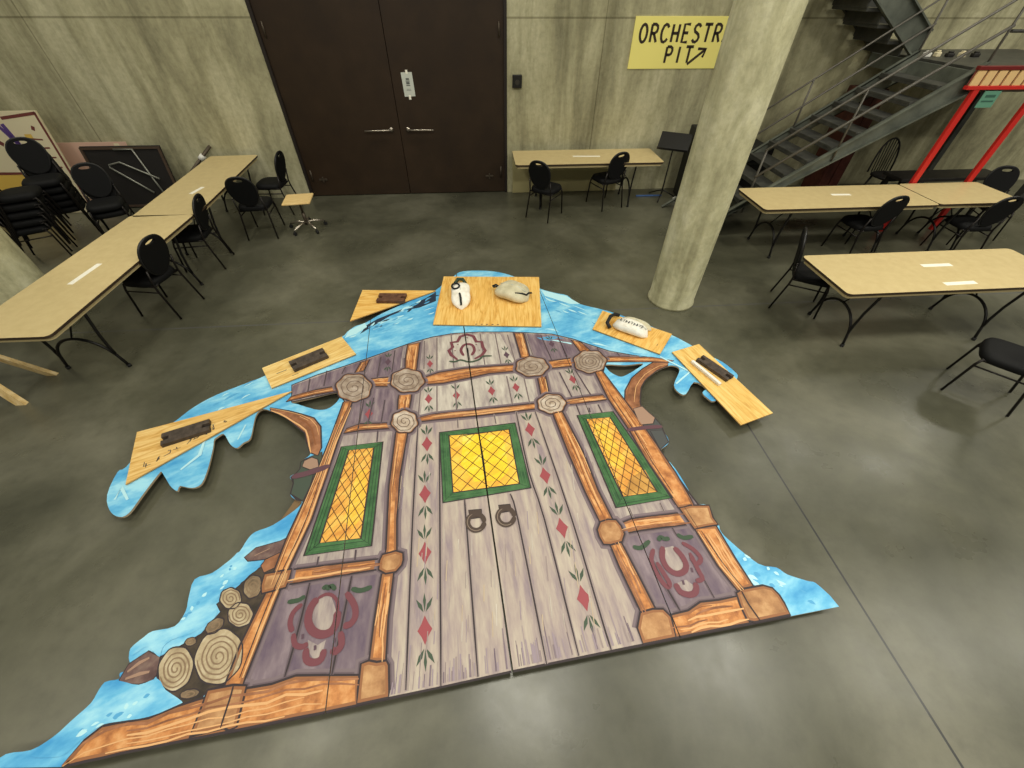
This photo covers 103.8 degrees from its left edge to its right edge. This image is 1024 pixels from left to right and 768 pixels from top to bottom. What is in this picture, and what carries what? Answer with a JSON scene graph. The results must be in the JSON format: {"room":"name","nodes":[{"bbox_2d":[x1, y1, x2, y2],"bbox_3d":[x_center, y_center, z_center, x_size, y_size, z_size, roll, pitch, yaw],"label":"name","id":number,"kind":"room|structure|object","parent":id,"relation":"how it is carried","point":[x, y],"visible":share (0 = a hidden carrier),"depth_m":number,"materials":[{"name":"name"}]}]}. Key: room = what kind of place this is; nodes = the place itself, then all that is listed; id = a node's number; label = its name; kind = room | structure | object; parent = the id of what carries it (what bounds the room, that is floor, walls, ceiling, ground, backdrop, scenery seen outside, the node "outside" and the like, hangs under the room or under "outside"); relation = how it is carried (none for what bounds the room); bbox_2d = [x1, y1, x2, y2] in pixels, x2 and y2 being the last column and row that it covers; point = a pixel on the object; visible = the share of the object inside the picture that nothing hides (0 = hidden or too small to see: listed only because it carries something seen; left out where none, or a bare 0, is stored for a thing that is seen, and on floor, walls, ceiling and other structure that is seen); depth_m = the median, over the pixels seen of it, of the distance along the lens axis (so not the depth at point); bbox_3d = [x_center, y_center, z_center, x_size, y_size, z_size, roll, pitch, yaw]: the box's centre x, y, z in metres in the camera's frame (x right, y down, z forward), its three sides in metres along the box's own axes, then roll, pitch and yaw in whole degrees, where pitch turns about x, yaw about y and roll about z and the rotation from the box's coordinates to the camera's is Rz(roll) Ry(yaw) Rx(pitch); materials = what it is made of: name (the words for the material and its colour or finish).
{"room":"backstage room","nodes":[
{"label":"backstage room","id":0,"kind":"room"},
{"bbox_2d":[0,227,81,330],"bbox_3d":[-5.298,-3.117,2.180,0.559,6.900,0.559,-3,45,-3],"label":"concrete column","id":1,"kind":"structure","parent":0,"point":[17,271],"depth_m":4.09,"materials":[{"name":"beige concrete"}]},
{"bbox_2d":[0,179,1023,767],"bbox_3d":[0.858,0.888,3.258,24.000,0.200,13.166,-3,45,-3],"label":"floor","id":2,"kind":"structure","parent":0,"point":[900,496],"depth_m":3.18,"materials":[{"name":"concrete"}]},
{"bbox_2d":[0,355,57,405],"bbox_3d":[-5.108,-0.172,3.623,1.070,0.710,0.458,-3,45,-3],"label":"sawhorse","id":3,"kind":"object","parent":2,"relation":"on","point":[7,394],"visible":1,"depth_m":3.78,"materials":[{"name":"brown wood"}]},
{"bbox_2d":[0,219,77,255],"bbox_3d":[-6.534,-2.129,5.395,0.532,0.908,0.443,-24,50,-22],"label":"banquet chair","id":4,"kind":"object","parent":2,"relation":"on","point":[36,229],"visible":0.38,"depth_m":5.35,"materials":[{"name":"black metal"}]},
{"bbox_2d":[0,195,71,245],"bbox_3d":[-6.441,-2.376,5.227,0.532,0.908,0.443,-24,50,-22],"label":"banquet chair","id":5,"kind":"object","parent":4,"relation":"on","point":[26,205],"visible":0.63,"depth_m":5.18,"materials":[{"name":"black metal"}]},
{"bbox_2d":[0,185,69,237],"bbox_3d":[-6.411,-2.459,5.171,0.532,0.908,0.443,-24,50,-22],"label":"banquet chair","id":6,"kind":"object","parent":5,"relation":"on","point":[28,192],"visible":0.98,"depth_m":5.16,"materials":[{"name":"black fabric"}]},
{"bbox_2d":[0,203,73,252],"bbox_3d":[-6.472,-2.294,5.283,0.532,0.908,0.443,-24,50,-22],"label":"banquet chair","id":7,"kind":"object","parent":4,"relation":"on","point":[30,213],"visible":0.44,"depth_m":5.24,"materials":[{"name":"black metal"}]},
{"bbox_2d":[0,211,75,251],"bbox_3d":[-6.503,-2.211,5.339,0.532,0.908,0.443,-24,50,-22],"label":"banquet chair","id":8,"kind":"object","parent":4,"relation":"on","point":[34,221],"visible":0.45,"depth_m":5.28,"materials":[{"name":"black metal"}]},
{"bbox_2d":[0,110,88,212],"bbox_3d":[-7.979,-3.452,6.346,1.800,1.420,0.238,-3,45,-3],"label":"panel","id":9,"kind":"object","parent":2,"relation":"on","point":[29,124],"visible":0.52,"depth_m":6.16,"materials":[{"name":"beige"}]},
{"bbox_2d":[49,173,101,243],"bbox_3d":[-6.576,-2.650,5.909,0.443,0.908,0.532,-26,51,-24],"label":"banquet chair","id":10,"kind":"object","parent":2,"relation":"on","point":[74,208],"visible":0.17,"depth_m":5.83,"materials":[{"name":"black metal"}]},
{"bbox_2d":[23,160,95,229],"bbox_3d":[-6.535,-2.745,5.728,0.443,0.908,0.532,-26,51,-24],"label":"banquet chair","id":11,"kind":"object","parent":10,"relation":"on","point":[59,196],"visible":0.25,"depth_m":5.66,"materials":[{"name":"black metal"}]},
{"bbox_2d":[19,153,90,224],"bbox_3d":[-6.514,-2.793,5.638,0.443,0.908,0.532,-26,51,-24],"label":"banquet chair","id":12,"kind":"object","parent":11,"relation":"on","point":[55,189],"visible":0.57,"depth_m":5.60,"materials":[{"name":"black fabric"}]},
{"bbox_2d":[5,137,86,214],"bbox_3d":[-6.493,-2.840,5.547,0.443,0.908,0.532,-26,51,-24],"label":"banquet chair","id":13,"kind":"object","parent":12,"relation":"on","point":[31,156],"visible":0.95,"depth_m":5.49,"materials":[{"name":"black fabric"}]},
{"bbox_2d":[46,167,99,237],"bbox_3d":[-6.556,-2.697,5.819,0.443,0.908,0.532,-26,51,-24],"label":"banquet chair","id":14,"kind":"object","parent":10,"relation":"on","point":[67,202],"visible":0.23,"depth_m":5.75,"materials":[{"name":"black metal"}]},
{"bbox_2d":[56,142,127,199],"bbox_3d":[-6.903,-3.520,6.751,1.300,0.946,0.110,-3,45,-3],"label":"sheet","id":15,"kind":"object","parent":2,"relation":"on","point":[71,152],"visible":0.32,"depth_m":6.49,"materials":[{"name":"beige"}]},
{"bbox_2d":[0,215,203,369],"bbox_3d":[-4.291,-0.985,4.415,0.762,0.736,2.440,-2,45,-3],"label":"folding table","id":16,"kind":"object","parent":2,"relation":"on","point":[42,311],"visible":0.82,"depth_m":3.91,"materials":[{"name":"laminate"}]},
{"bbox_2d":[68,264,100,283],"bbox_3d":[-4.272,-1.104,4.014,0.055,0.002,0.400,0,45,0],"label":"paper slip","id":17,"kind":"object","parent":16,"relation":"on","point":[96,265],"visible":1,"depth_m":4.00,"materials":[{"name":"white paper"}]},
{"bbox_2d":[79,178,131,233],"bbox_3d":[-5.833,-2.546,5.812,0.443,0.908,0.532,-26,51,-24],"label":"banquet chair","id":18,"kind":"object","parent":2,"relation":"on","point":[115,213],"visible":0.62,"depth_m":5.72,"materials":[{"name":"black fabric"}]},
{"bbox_2d":[70,162,134,234],"bbox_3d":[-5.812,-2.594,5.721,0.443,0.908,0.532,-26,51,-24],"label":"banquet chair","id":19,"kind":"object","parent":18,"relation":"on","point":[95,181],"visible":0.93,"depth_m":5.66,"materials":[{"name":"black fabric"}]},
{"bbox_2d":[79,145,175,207],"bbox_3d":[-6.304,-3.446,6.708,1.220,0.912,0.207,-3,45,-3],"label":"table","id":20,"kind":"object","parent":2,"relation":"on","point":[140,173],"visible":0.7,"depth_m":6.63,"materials":[{"name":"black wood"}]},
{"bbox_2d":[122,234,204,318],"bbox_3d":[-4.085,-1.245,4.540,0.532,0.908,0.443,4,45,4],"label":"banquet chair","id":21,"kind":"object","parent":2,"relation":"on","point":[154,257],"visible":0.97,"depth_m":4.42,"materials":[{"name":"black fabric"}]},
{"bbox_2d":[133,155,257,254],"bbox_3d":[-4.486,-2.693,6.100,0.762,0.736,2.420,-5,46,-5],"label":"folding table","id":22,"kind":"object","parent":2,"relation":"on","point":[211,174],"visible":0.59,"depth_m":5.71,"materials":[{"name":"laminate"}]},
{"bbox_2d":[188,145,210,172],"bbox_3d":[-5.482,-3.443,6.745,1.141,0.899,0.090,-21,49,-20],"label":"pole","id":23,"kind":"object","parent":2,"relation":"on","point":[202,156],"visible":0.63,"depth_m":6.65,"materials":[{"name":"grey metal"}]},
{"bbox_2d":[171,193,234,272],"bbox_3d":[-4.200,-2.011,5.295,0.532,0.908,0.443,-8,46,-8],"label":"banquet chair","id":24,"kind":"object","parent":2,"relation":"on","point":[198,232],"visible":0.91,"depth_m":5.20,"materials":[{"name":"black fabric"}]},
{"bbox_2d":[224,176,284,240],"bbox_3d":[-3.829,-2.684,5.962,0.443,0.908,0.532,-7,46,-8],"label":"banquet chair","id":25,"kind":"object","parent":2,"relation":"on","point":[245,192],"visible":1,"depth_m":5.74,"materials":[{"name":"black fabric"}]},
{"bbox_2d":[256,150,295,214],"bbox_3d":[-3.913,-3.314,6.583,0.532,0.908,0.443,-2,45,-2],"label":"banquet chair","id":26,"kind":"object","parent":2,"relation":"on","point":[267,183],"visible":0.98,"depth_m":6.47,"materials":[{"name":"black fabric"}]},
{"bbox_2d":[282,193,327,235],"bbox_3d":[-3.264,-2.669,6.271,0.585,0.468,0.562,-8,46,-8],"label":"stool","id":27,"kind":"object","parent":2,"relation":"on","point":[291,199],"visible":1,"depth_m":6.17,"materials":[{"name":"brown wood"}]},
{"bbox_2d":[0,271,838,767],"bbox_3d":[-0.456,0.167,3.754,5.405,0.092,4.652,-3,45,-3],"label":"painted stage set","id":28,"kind":"object","parent":2,"relation":"on","point":[379,581],"visible":0.94,"depth_m":2.76,"materials":[{"name":"multicoloured paint"}]},
{"bbox_2d":[125,391,291,484],"bbox_3d":[-2.700,0.297,3.537,0.515,0.012,1.331,33,54,28],"label":"plywood board","id":29,"kind":"object","parent":28,"relation":"on","point":[148,455],"visible":0.96,"depth_m":3.38,"materials":[{"name":"brown wood"}]},
{"bbox_2d":[160,419,210,447],"bbox_3d":[-2.750,0.413,3.388,0.352,0.036,0.134,-20,49,-19],"label":"weight","id":30,"kind":"object","parent":29,"relation":"on","point":[203,427],"visible":1,"depth_m":3.37,"materials":[{"name":"metal"}]},
{"bbox_2d":[262,337,355,388],"bbox_3d":[-2.049,-0.233,4.065,0.826,0.012,0.366,-28,52,-25],"label":"plywood board","id":31,"kind":"object","parent":28,"relation":"on","point":[281,372],"visible":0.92,"depth_m":4.02,"materials":[{"name":"brown wood"}]},
{"bbox_2d":[288,348,328,371],"bbox_3d":[-2.046,-0.244,4.042,0.343,0.036,0.156,-30,53,-26],"label":"weight","id":32,"kind":"object","parent":31,"relation":"on","point":[314,357],"visible":1,"depth_m":4.02,"materials":[{"name":"metal"}]},
{"bbox_2d":[350,290,435,321],"bbox_3d":[-1.390,-0.960,4.787,0.933,0.012,0.640,-3,45,-3],"label":"plywood board","id":33,"kind":"object","parent":28,"relation":"on","point":[366,305],"visible":0.82,"depth_m":4.82,"materials":[{"name":"brown wood"}]},
{"bbox_2d":[376,293,406,303],"bbox_3d":[-1.446,-1.031,4.823,0.330,0.036,0.168,1,45,0],"label":"weight","id":34,"kind":"object","parent":33,"relation":"on","point":[392,298],"visible":1,"depth_m":4.79,"materials":[{"name":"brown metal"}]},
{"bbox_2d":[433,276,540,326],"bbox_3d":[-0.279,-1.025,4.859,1.240,0.012,1.054,1,45,1],"label":"plywood board","id":35,"kind":"object","parent":28,"relation":"on","point":[485,308],"visible":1,"depth_m":4.73,"materials":[{"name":"brown wood"}]},
{"bbox_2d":[451,278,469,309],"bbox_3d":[-0.624,-1.136,4.862,0.228,0.136,0.618,-4,46,-5],"label":"sandbag","id":36,"kind":"object","parent":35,"relation":"on","point":[460,292],"visible":1,"depth_m":4.74,"materials":[{"name":"white fabric"}]},
{"bbox_2d":[492,280,531,302],"bbox_3d":[-0.029,-1.149,4.860,0.511,0.163,0.334,23,50,21],"label":"sandbag","id":37,"kind":"object","parent":35,"relation":"on","point":[511,290],"visible":1,"depth_m":4.77,"materials":[{"name":"beige fabric"}]},
{"bbox_2d":[592,311,671,354],"bbox_3d":[1.301,-0.580,4.431,0.818,0.012,0.399,24,50,22],"label":"plywood board","id":38,"kind":"object","parent":28,"relation":"on","point":[656,340],"visible":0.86,"depth_m":4.36,"materials":[{"name":"brown wood"}]},
{"bbox_2d":[606,312,647,337],"bbox_3d":[1.287,-0.669,4.416,0.478,0.133,0.294,25,50,22],"label":"sandbag","id":39,"kind":"object","parent":38,"relation":"on","point":[627,325],"visible":1,"depth_m":4.33,"materials":[{"name":"white fabric"}]},
{"bbox_2d":[623,317,650,330],"bbox_3d":[1.381,-0.684,4.460,0.360,0.093,0.113,23,50,21],"label":"sandbag","id":40,"kind":"object","parent":38,"relation":"on","point":[646,324],"visible":0.41,"depth_m":4.42,"materials":[{"name":"beige fabric"}]},
{"bbox_2d":[672,344,772,425],"bbox_3d":[1.997,-0.041,3.882,0.371,0.043,1.038,-14,47,-14],"label":"plywood board","id":41,"kind":"object","parent":28,"relation":"on","point":[733,396],"depth_m":3.80,"materials":[{"name":"brown wood"}]},
{"bbox_2d":[696,355,733,381],"bbox_3d":[2.011,-0.157,3.984,0.106,0.036,0.359,-25,51,-23],"label":"weight","id":42,"kind":"object","parent":41,"relation":"on","point":[704,361],"visible":0.99,"depth_m":3.96,"materials":[{"name":"metal"}]},
{"bbox_2d":[525,160,562,222],"bbox_3d":[0.540,-3.177,6.479,0.443,0.908,0.532,25,50,23],"label":"banquet chair","id":43,"kind":"object","parent":2,"relation":"on","point":[540,176],"visible":1,"depth_m":6.29,"materials":[{"name":"black fabric"}]},
{"bbox_2d":[512,158,615,192],"bbox_3d":[0.987,-3.868,7.372,1.960,0.620,0.042,-3,45,-3],"label":"leaning board","id":44,"kind":"object","parent":2,"relation":"on","point":[570,179],"visible":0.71,"depth_m":7.42,"materials":[{"name":"beige"}]},
{"bbox_2d":[512,148,663,208],"bbox_3d":[1.244,-3.566,7.002,2.440,0.736,0.762,-3,45,-3],"label":"folding table","id":45,"kind":"object","parent":2,"relation":"on","point":[642,156],"visible":0.71,"depth_m":6.70,"materials":[{"name":"laminate"}]},
{"bbox_2d":[586,152,629,211],"bbox_3d":[1.636,-3.510,6.815,0.443,0.908,0.532,-19,49,-18],"label":"banquet chair","id":46,"kind":"object","parent":2,"relation":"on","point":[616,168],"visible":1,"depth_m":6.66,"materials":[{"name":"black fabric"}]},
{"bbox_2d":[636,194,659,196],"bbox_3d":[2.537,-3.502,7.448,0.480,0.020,0.040,-3,45,-3],"label":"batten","id":47,"kind":"object","parent":2,"relation":"on","point":[653,194],"visible":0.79,"depth_m":7.43,"materials":[{"name":"blue"}]},
{"bbox_2d":[649,131,692,202],"bbox_3d":[2.711,-3.753,6.992,0.500,1.020,0.425,18,48,17],"label":"music stand","id":48,"kind":"object","parent":2,"relation":"on","point":[671,141],"visible":1,"depth_m":6.73,"materials":[{"name":"black metal"}]},
{"bbox_2d":[673,124,697,195],"bbox_3d":[3.190,-3.878,7.051,0.340,1.120,0.324,1,45,1],"label":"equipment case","id":49,"kind":"object","parent":2,"relation":"on","point":[693,128],"visible":0.27,"depth_m":7.07,"materials":[{"name":"black plastic"}]},
{"bbox_2d":[738,139,774,187],"bbox_3d":[3.941,-3.813,7.175,0.860,0.860,0.620,-5,46,-5],"label":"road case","id":50,"kind":"object","parent":2,"relation":"on","point":[753,164],"visible":0.03,"depth_m":6.89,"materials":[{"name":"black"}]},
{"bbox_2d":[768,227,829,318],"bbox_3d":[3.455,-1.305,4.651,0.532,0.908,0.443,20,49,19],"label":"banquet chair","id":51,"kind":"object","parent":2,"relation":"on","point":[802,273],"visible":0.83,"depth_m":4.57,"materials":[{"name":"black fabric"}]},
{"bbox_2d":[738,184,938,258],"bbox_3d":[4.476,-2.339,5.812,2.440,0.736,0.762,-3,45,-3],"label":"folding table","id":52,"kind":"object","parent":2,"relation":"on","point":[771,200],"visible":0.88,"depth_m":5.51,"materials":[{"name":"laminate"}]},
{"bbox_2d":[661,0,1023,222],"bbox_3d":[5.497,-4.572,5.766,5.682,3.947,2.020,-3,45,-3],"label":"staircase","id":53,"kind":"structure","parent":2,"relation":"on","point":[874,22],"depth_m":5.68,"materials":[{"name":"grey metal"}]},
{"bbox_2d":[933,50,941,56],"bbox_3d":[6.167,-4.787,5.809,0.070,0.075,0.070,-3,45,-3],"label":"box","id":54,"kind":"object","parent":53,"relation":"on","point":[938,53],"visible":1,"depth_m":5.79,"materials":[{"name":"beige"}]},
{"bbox_2d":[944,51,954,56],"bbox_3d":[6.348,-4.779,5.809,0.100,0.065,0.070,-3,45,-3],"label":"box","id":55,"kind":"object","parent":53,"relation":"on","point":[950,53],"visible":1,"depth_m":5.79,"materials":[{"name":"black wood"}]},
{"bbox_2d":[970,51,980,56],"bbox_3d":[6.728,-4.785,5.818,0.100,0.065,0.070,-3,45,-3],"label":"box","id":56,"kind":"object","parent":53,"relation":"on","point":[976,53],"visible":1,"depth_m":5.80,"materials":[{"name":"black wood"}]},
{"bbox_2d":[801,85,888,186],"bbox_3d":[5.800,-4.237,7.072,0.400,1.620,0.435,-3,45,-3],"label":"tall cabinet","id":57,"kind":"object","parent":2,"relation":"on","point":[831,174],"visible":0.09,"depth_m":7.14,"materials":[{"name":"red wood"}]},
{"bbox_2d":[821,195,909,253],"bbox_3d":[4.933,-2.254,5.598,0.443,0.908,0.532,-7,46,-8],"label":"banquet chair","id":58,"kind":"object","parent":2,"relation":"on","point":[888,211],"visible":0.98,"depth_m":5.47,"materials":[{"name":"black fabric"}]},
{"bbox_2d":[863,137,900,184],"bbox_3d":[6.535,-3.673,6.976,0.488,0.976,0.494,-7,46,-7],"label":"chair","id":59,"kind":"object","parent":2,"relation":"on","point":[878,174],"visible":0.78,"depth_m":6.96,"materials":[{"name":"black metal"}]},
{"bbox_2d":[803,248,1023,346],"bbox_3d":[4.390,-0.927,4.418,2.440,0.736,0.762,-3,45,-3],"label":"folding table","id":60,"kind":"object","parent":2,"relation":"on","point":[894,274],"visible":0.98,"depth_m":4.14,"materials":[{"name":"laminate"}]},
{"bbox_2d":[920,263,952,266],"bbox_3d":[4.465,-1.250,4.219,0.330,0.002,0.055,-3,45,-3],"label":"paper slip","id":61,"kind":"object","parent":60,"relation":"on","point":[942,264],"visible":1,"depth_m":4.21,"materials":[{"name":"white paper"}]},
{"bbox_2d":[942,281,977,285],"bbox_3d":[4.438,-0.999,3.971,0.340,0.002,0.055,-4,46,-5],"label":"paper slip","id":62,"kind":"object","parent":60,"relation":"on","point":[959,282],"visible":1,"depth_m":3.97,"materials":[{"name":"white paper"}]},
{"bbox_2d":[881,169,990,214],"bbox_3d":[7.057,-3.204,6.757,1.800,0.630,0.400,-3,45,-3],"label":"bench","id":63,"kind":"object","parent":2,"relation":"on","point":[904,176],"visible":0.55,"depth_m":6.50,"materials":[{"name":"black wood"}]},
{"bbox_2d":[880,65,1023,230],"bbox_3d":[6.582,-3.242,5.758,1.600,2.100,0.064,-3,45,-3],"label":"frame","id":64,"kind":"object","parent":2,"relation":"on","point":[989,77],"visible":0.97,"depth_m":5.25,"materials":[{"name":"red metal"}]},
{"bbox_2d":[974,90,1001,107],"bbox_3d":[6.198,-3.715,5.214,0.230,0.205,0.010,-3,45,-3],"label":"card","id":65,"kind":"object","parent":64,"relation":"hanging from","point":[988,98],"visible":1,"depth_m":5.22,"materials":[{"name":"green paper"}]},
{"bbox_2d":[895,182,1015,250],"bbox_3d":[6.333,-2.449,5.934,1.250,0.736,0.762,-3,45,-3],"label":"folding table","id":66,"kind":"object","parent":2,"relation":"on","point":[960,195],"visible":0.68,"depth_m":5.68,"materials":[{"name":"laminate"}]},
{"bbox_2d":[920,196,1023,249],"bbox_3d":[6.431,-2.254,5.608,0.443,0.908,0.532,-2,45,-2],"label":"banquet chair","id":67,"kind":"object","parent":2,"relation":"on","point":[1002,209],"visible":0.98,"depth_m":5.44,"materials":[{"name":"black fabric"}]},
{"bbox_2d":[940,337,1023,416],"bbox_3d":[4.556,-0.242,3.609,0.532,0.908,0.443,34,54,29],"label":"banquet chair","id":68,"kind":"object","parent":2,"relation":"on","point":[1000,353],"visible":1,"depth_m":3.63,"materials":[{"name":"black metal"}]},
{"bbox_2d":[947,165,1019,240],"bbox_3d":[7.333,-2.756,6.110,0.443,0.908,0.532,11,46,11],"label":"banquet chair","id":69,"kind":"object","parent":2,"relation":"on","point":[997,179],"visible":0.38,"depth_m":6.05,"materials":[{"name":"black plastic"}]},
{"bbox_2d":[0,0,1023,198],"bbox_3d":[0.370,-6.207,5.199,24.000,7.000,0.300,-3,45,-3],"label":"wall","id":70,"kind":"structure","parent":0,"point":[183,77],"depth_m":6.29,"materials":[{"name":"concrete"}]},
{"bbox_2d":[249,0,410,195],"bbox_3d":[-2.747,-4.716,6.157,1.741,3.488,0.136,-3,45,-3],"label":"door","id":71,"kind":"structure","parent":70,"relation":"in","point":[329,61],"depth_m":6.28,"materials":[{"name":"brown wood"}]},
{"bbox_2d":[245,0,506,196],"bbox_3d":[-1.876,-4.826,6.210,3.595,3.600,0.132,-3,45,-3],"label":"door frame","id":72,"kind":"structure","parent":70,"relation":"attached to","point":[247,2],"depth_m":6.29,"materials":[{"name":"black"}]},
{"bbox_2d":[379,0,504,192],"bbox_3d":[-0.999,-4.808,6.260,1.751,3.488,0.136,-3,45,-3],"label":"door","id":73,"kind":"structure","parent":70,"relation":"in","point":[452,128],"depth_m":6.39,"materials":[{"name":"brown wood"}]},
{"bbox_2d":[401,70,414,99],"bbox_3d":[-1.632,-4.704,6.309,0.179,0.380,0.003,-3,45,-3],"label":"paper notice","id":74,"kind":"object","parent":73,"relation":"attached to","point":[407,79],"visible":1,"depth_m":6.30,"materials":[{"name":"grey paper"}]},
{"bbox_2d":[512,74,521,87],"bbox_3d":[0.081,-4.788,6.347,0.150,0.170,0.062,-3,45,-3],"label":"wall switch","id":75,"kind":"object","parent":70,"relation":"attached to","point":[516,79],"visible":1,"depth_m":6.33,"materials":[{"name":"black plastic"}]},
{"bbox_2d":[627,16,728,68],"bbox_3d":[2.669,-5.260,6.192,1.680,0.620,0.016,-3,45,-3],"label":"sign","id":76,"kind":"object","parent":70,"relation":"attached to","point":[658,42],"visible":0.86,"depth_m":6.17,"materials":[{"name":"yellow"}]},
{"bbox_2d":[648,0,808,311],"bbox_3d":[2.014,-3.498,2.607,0.559,6.900,0.559,-3,45,-3],"label":"concrete column","id":77,"kind":"structure","parent":0,"point":[759,35],"depth_m":3.61,"materials":[{"name":"beige concrete"}]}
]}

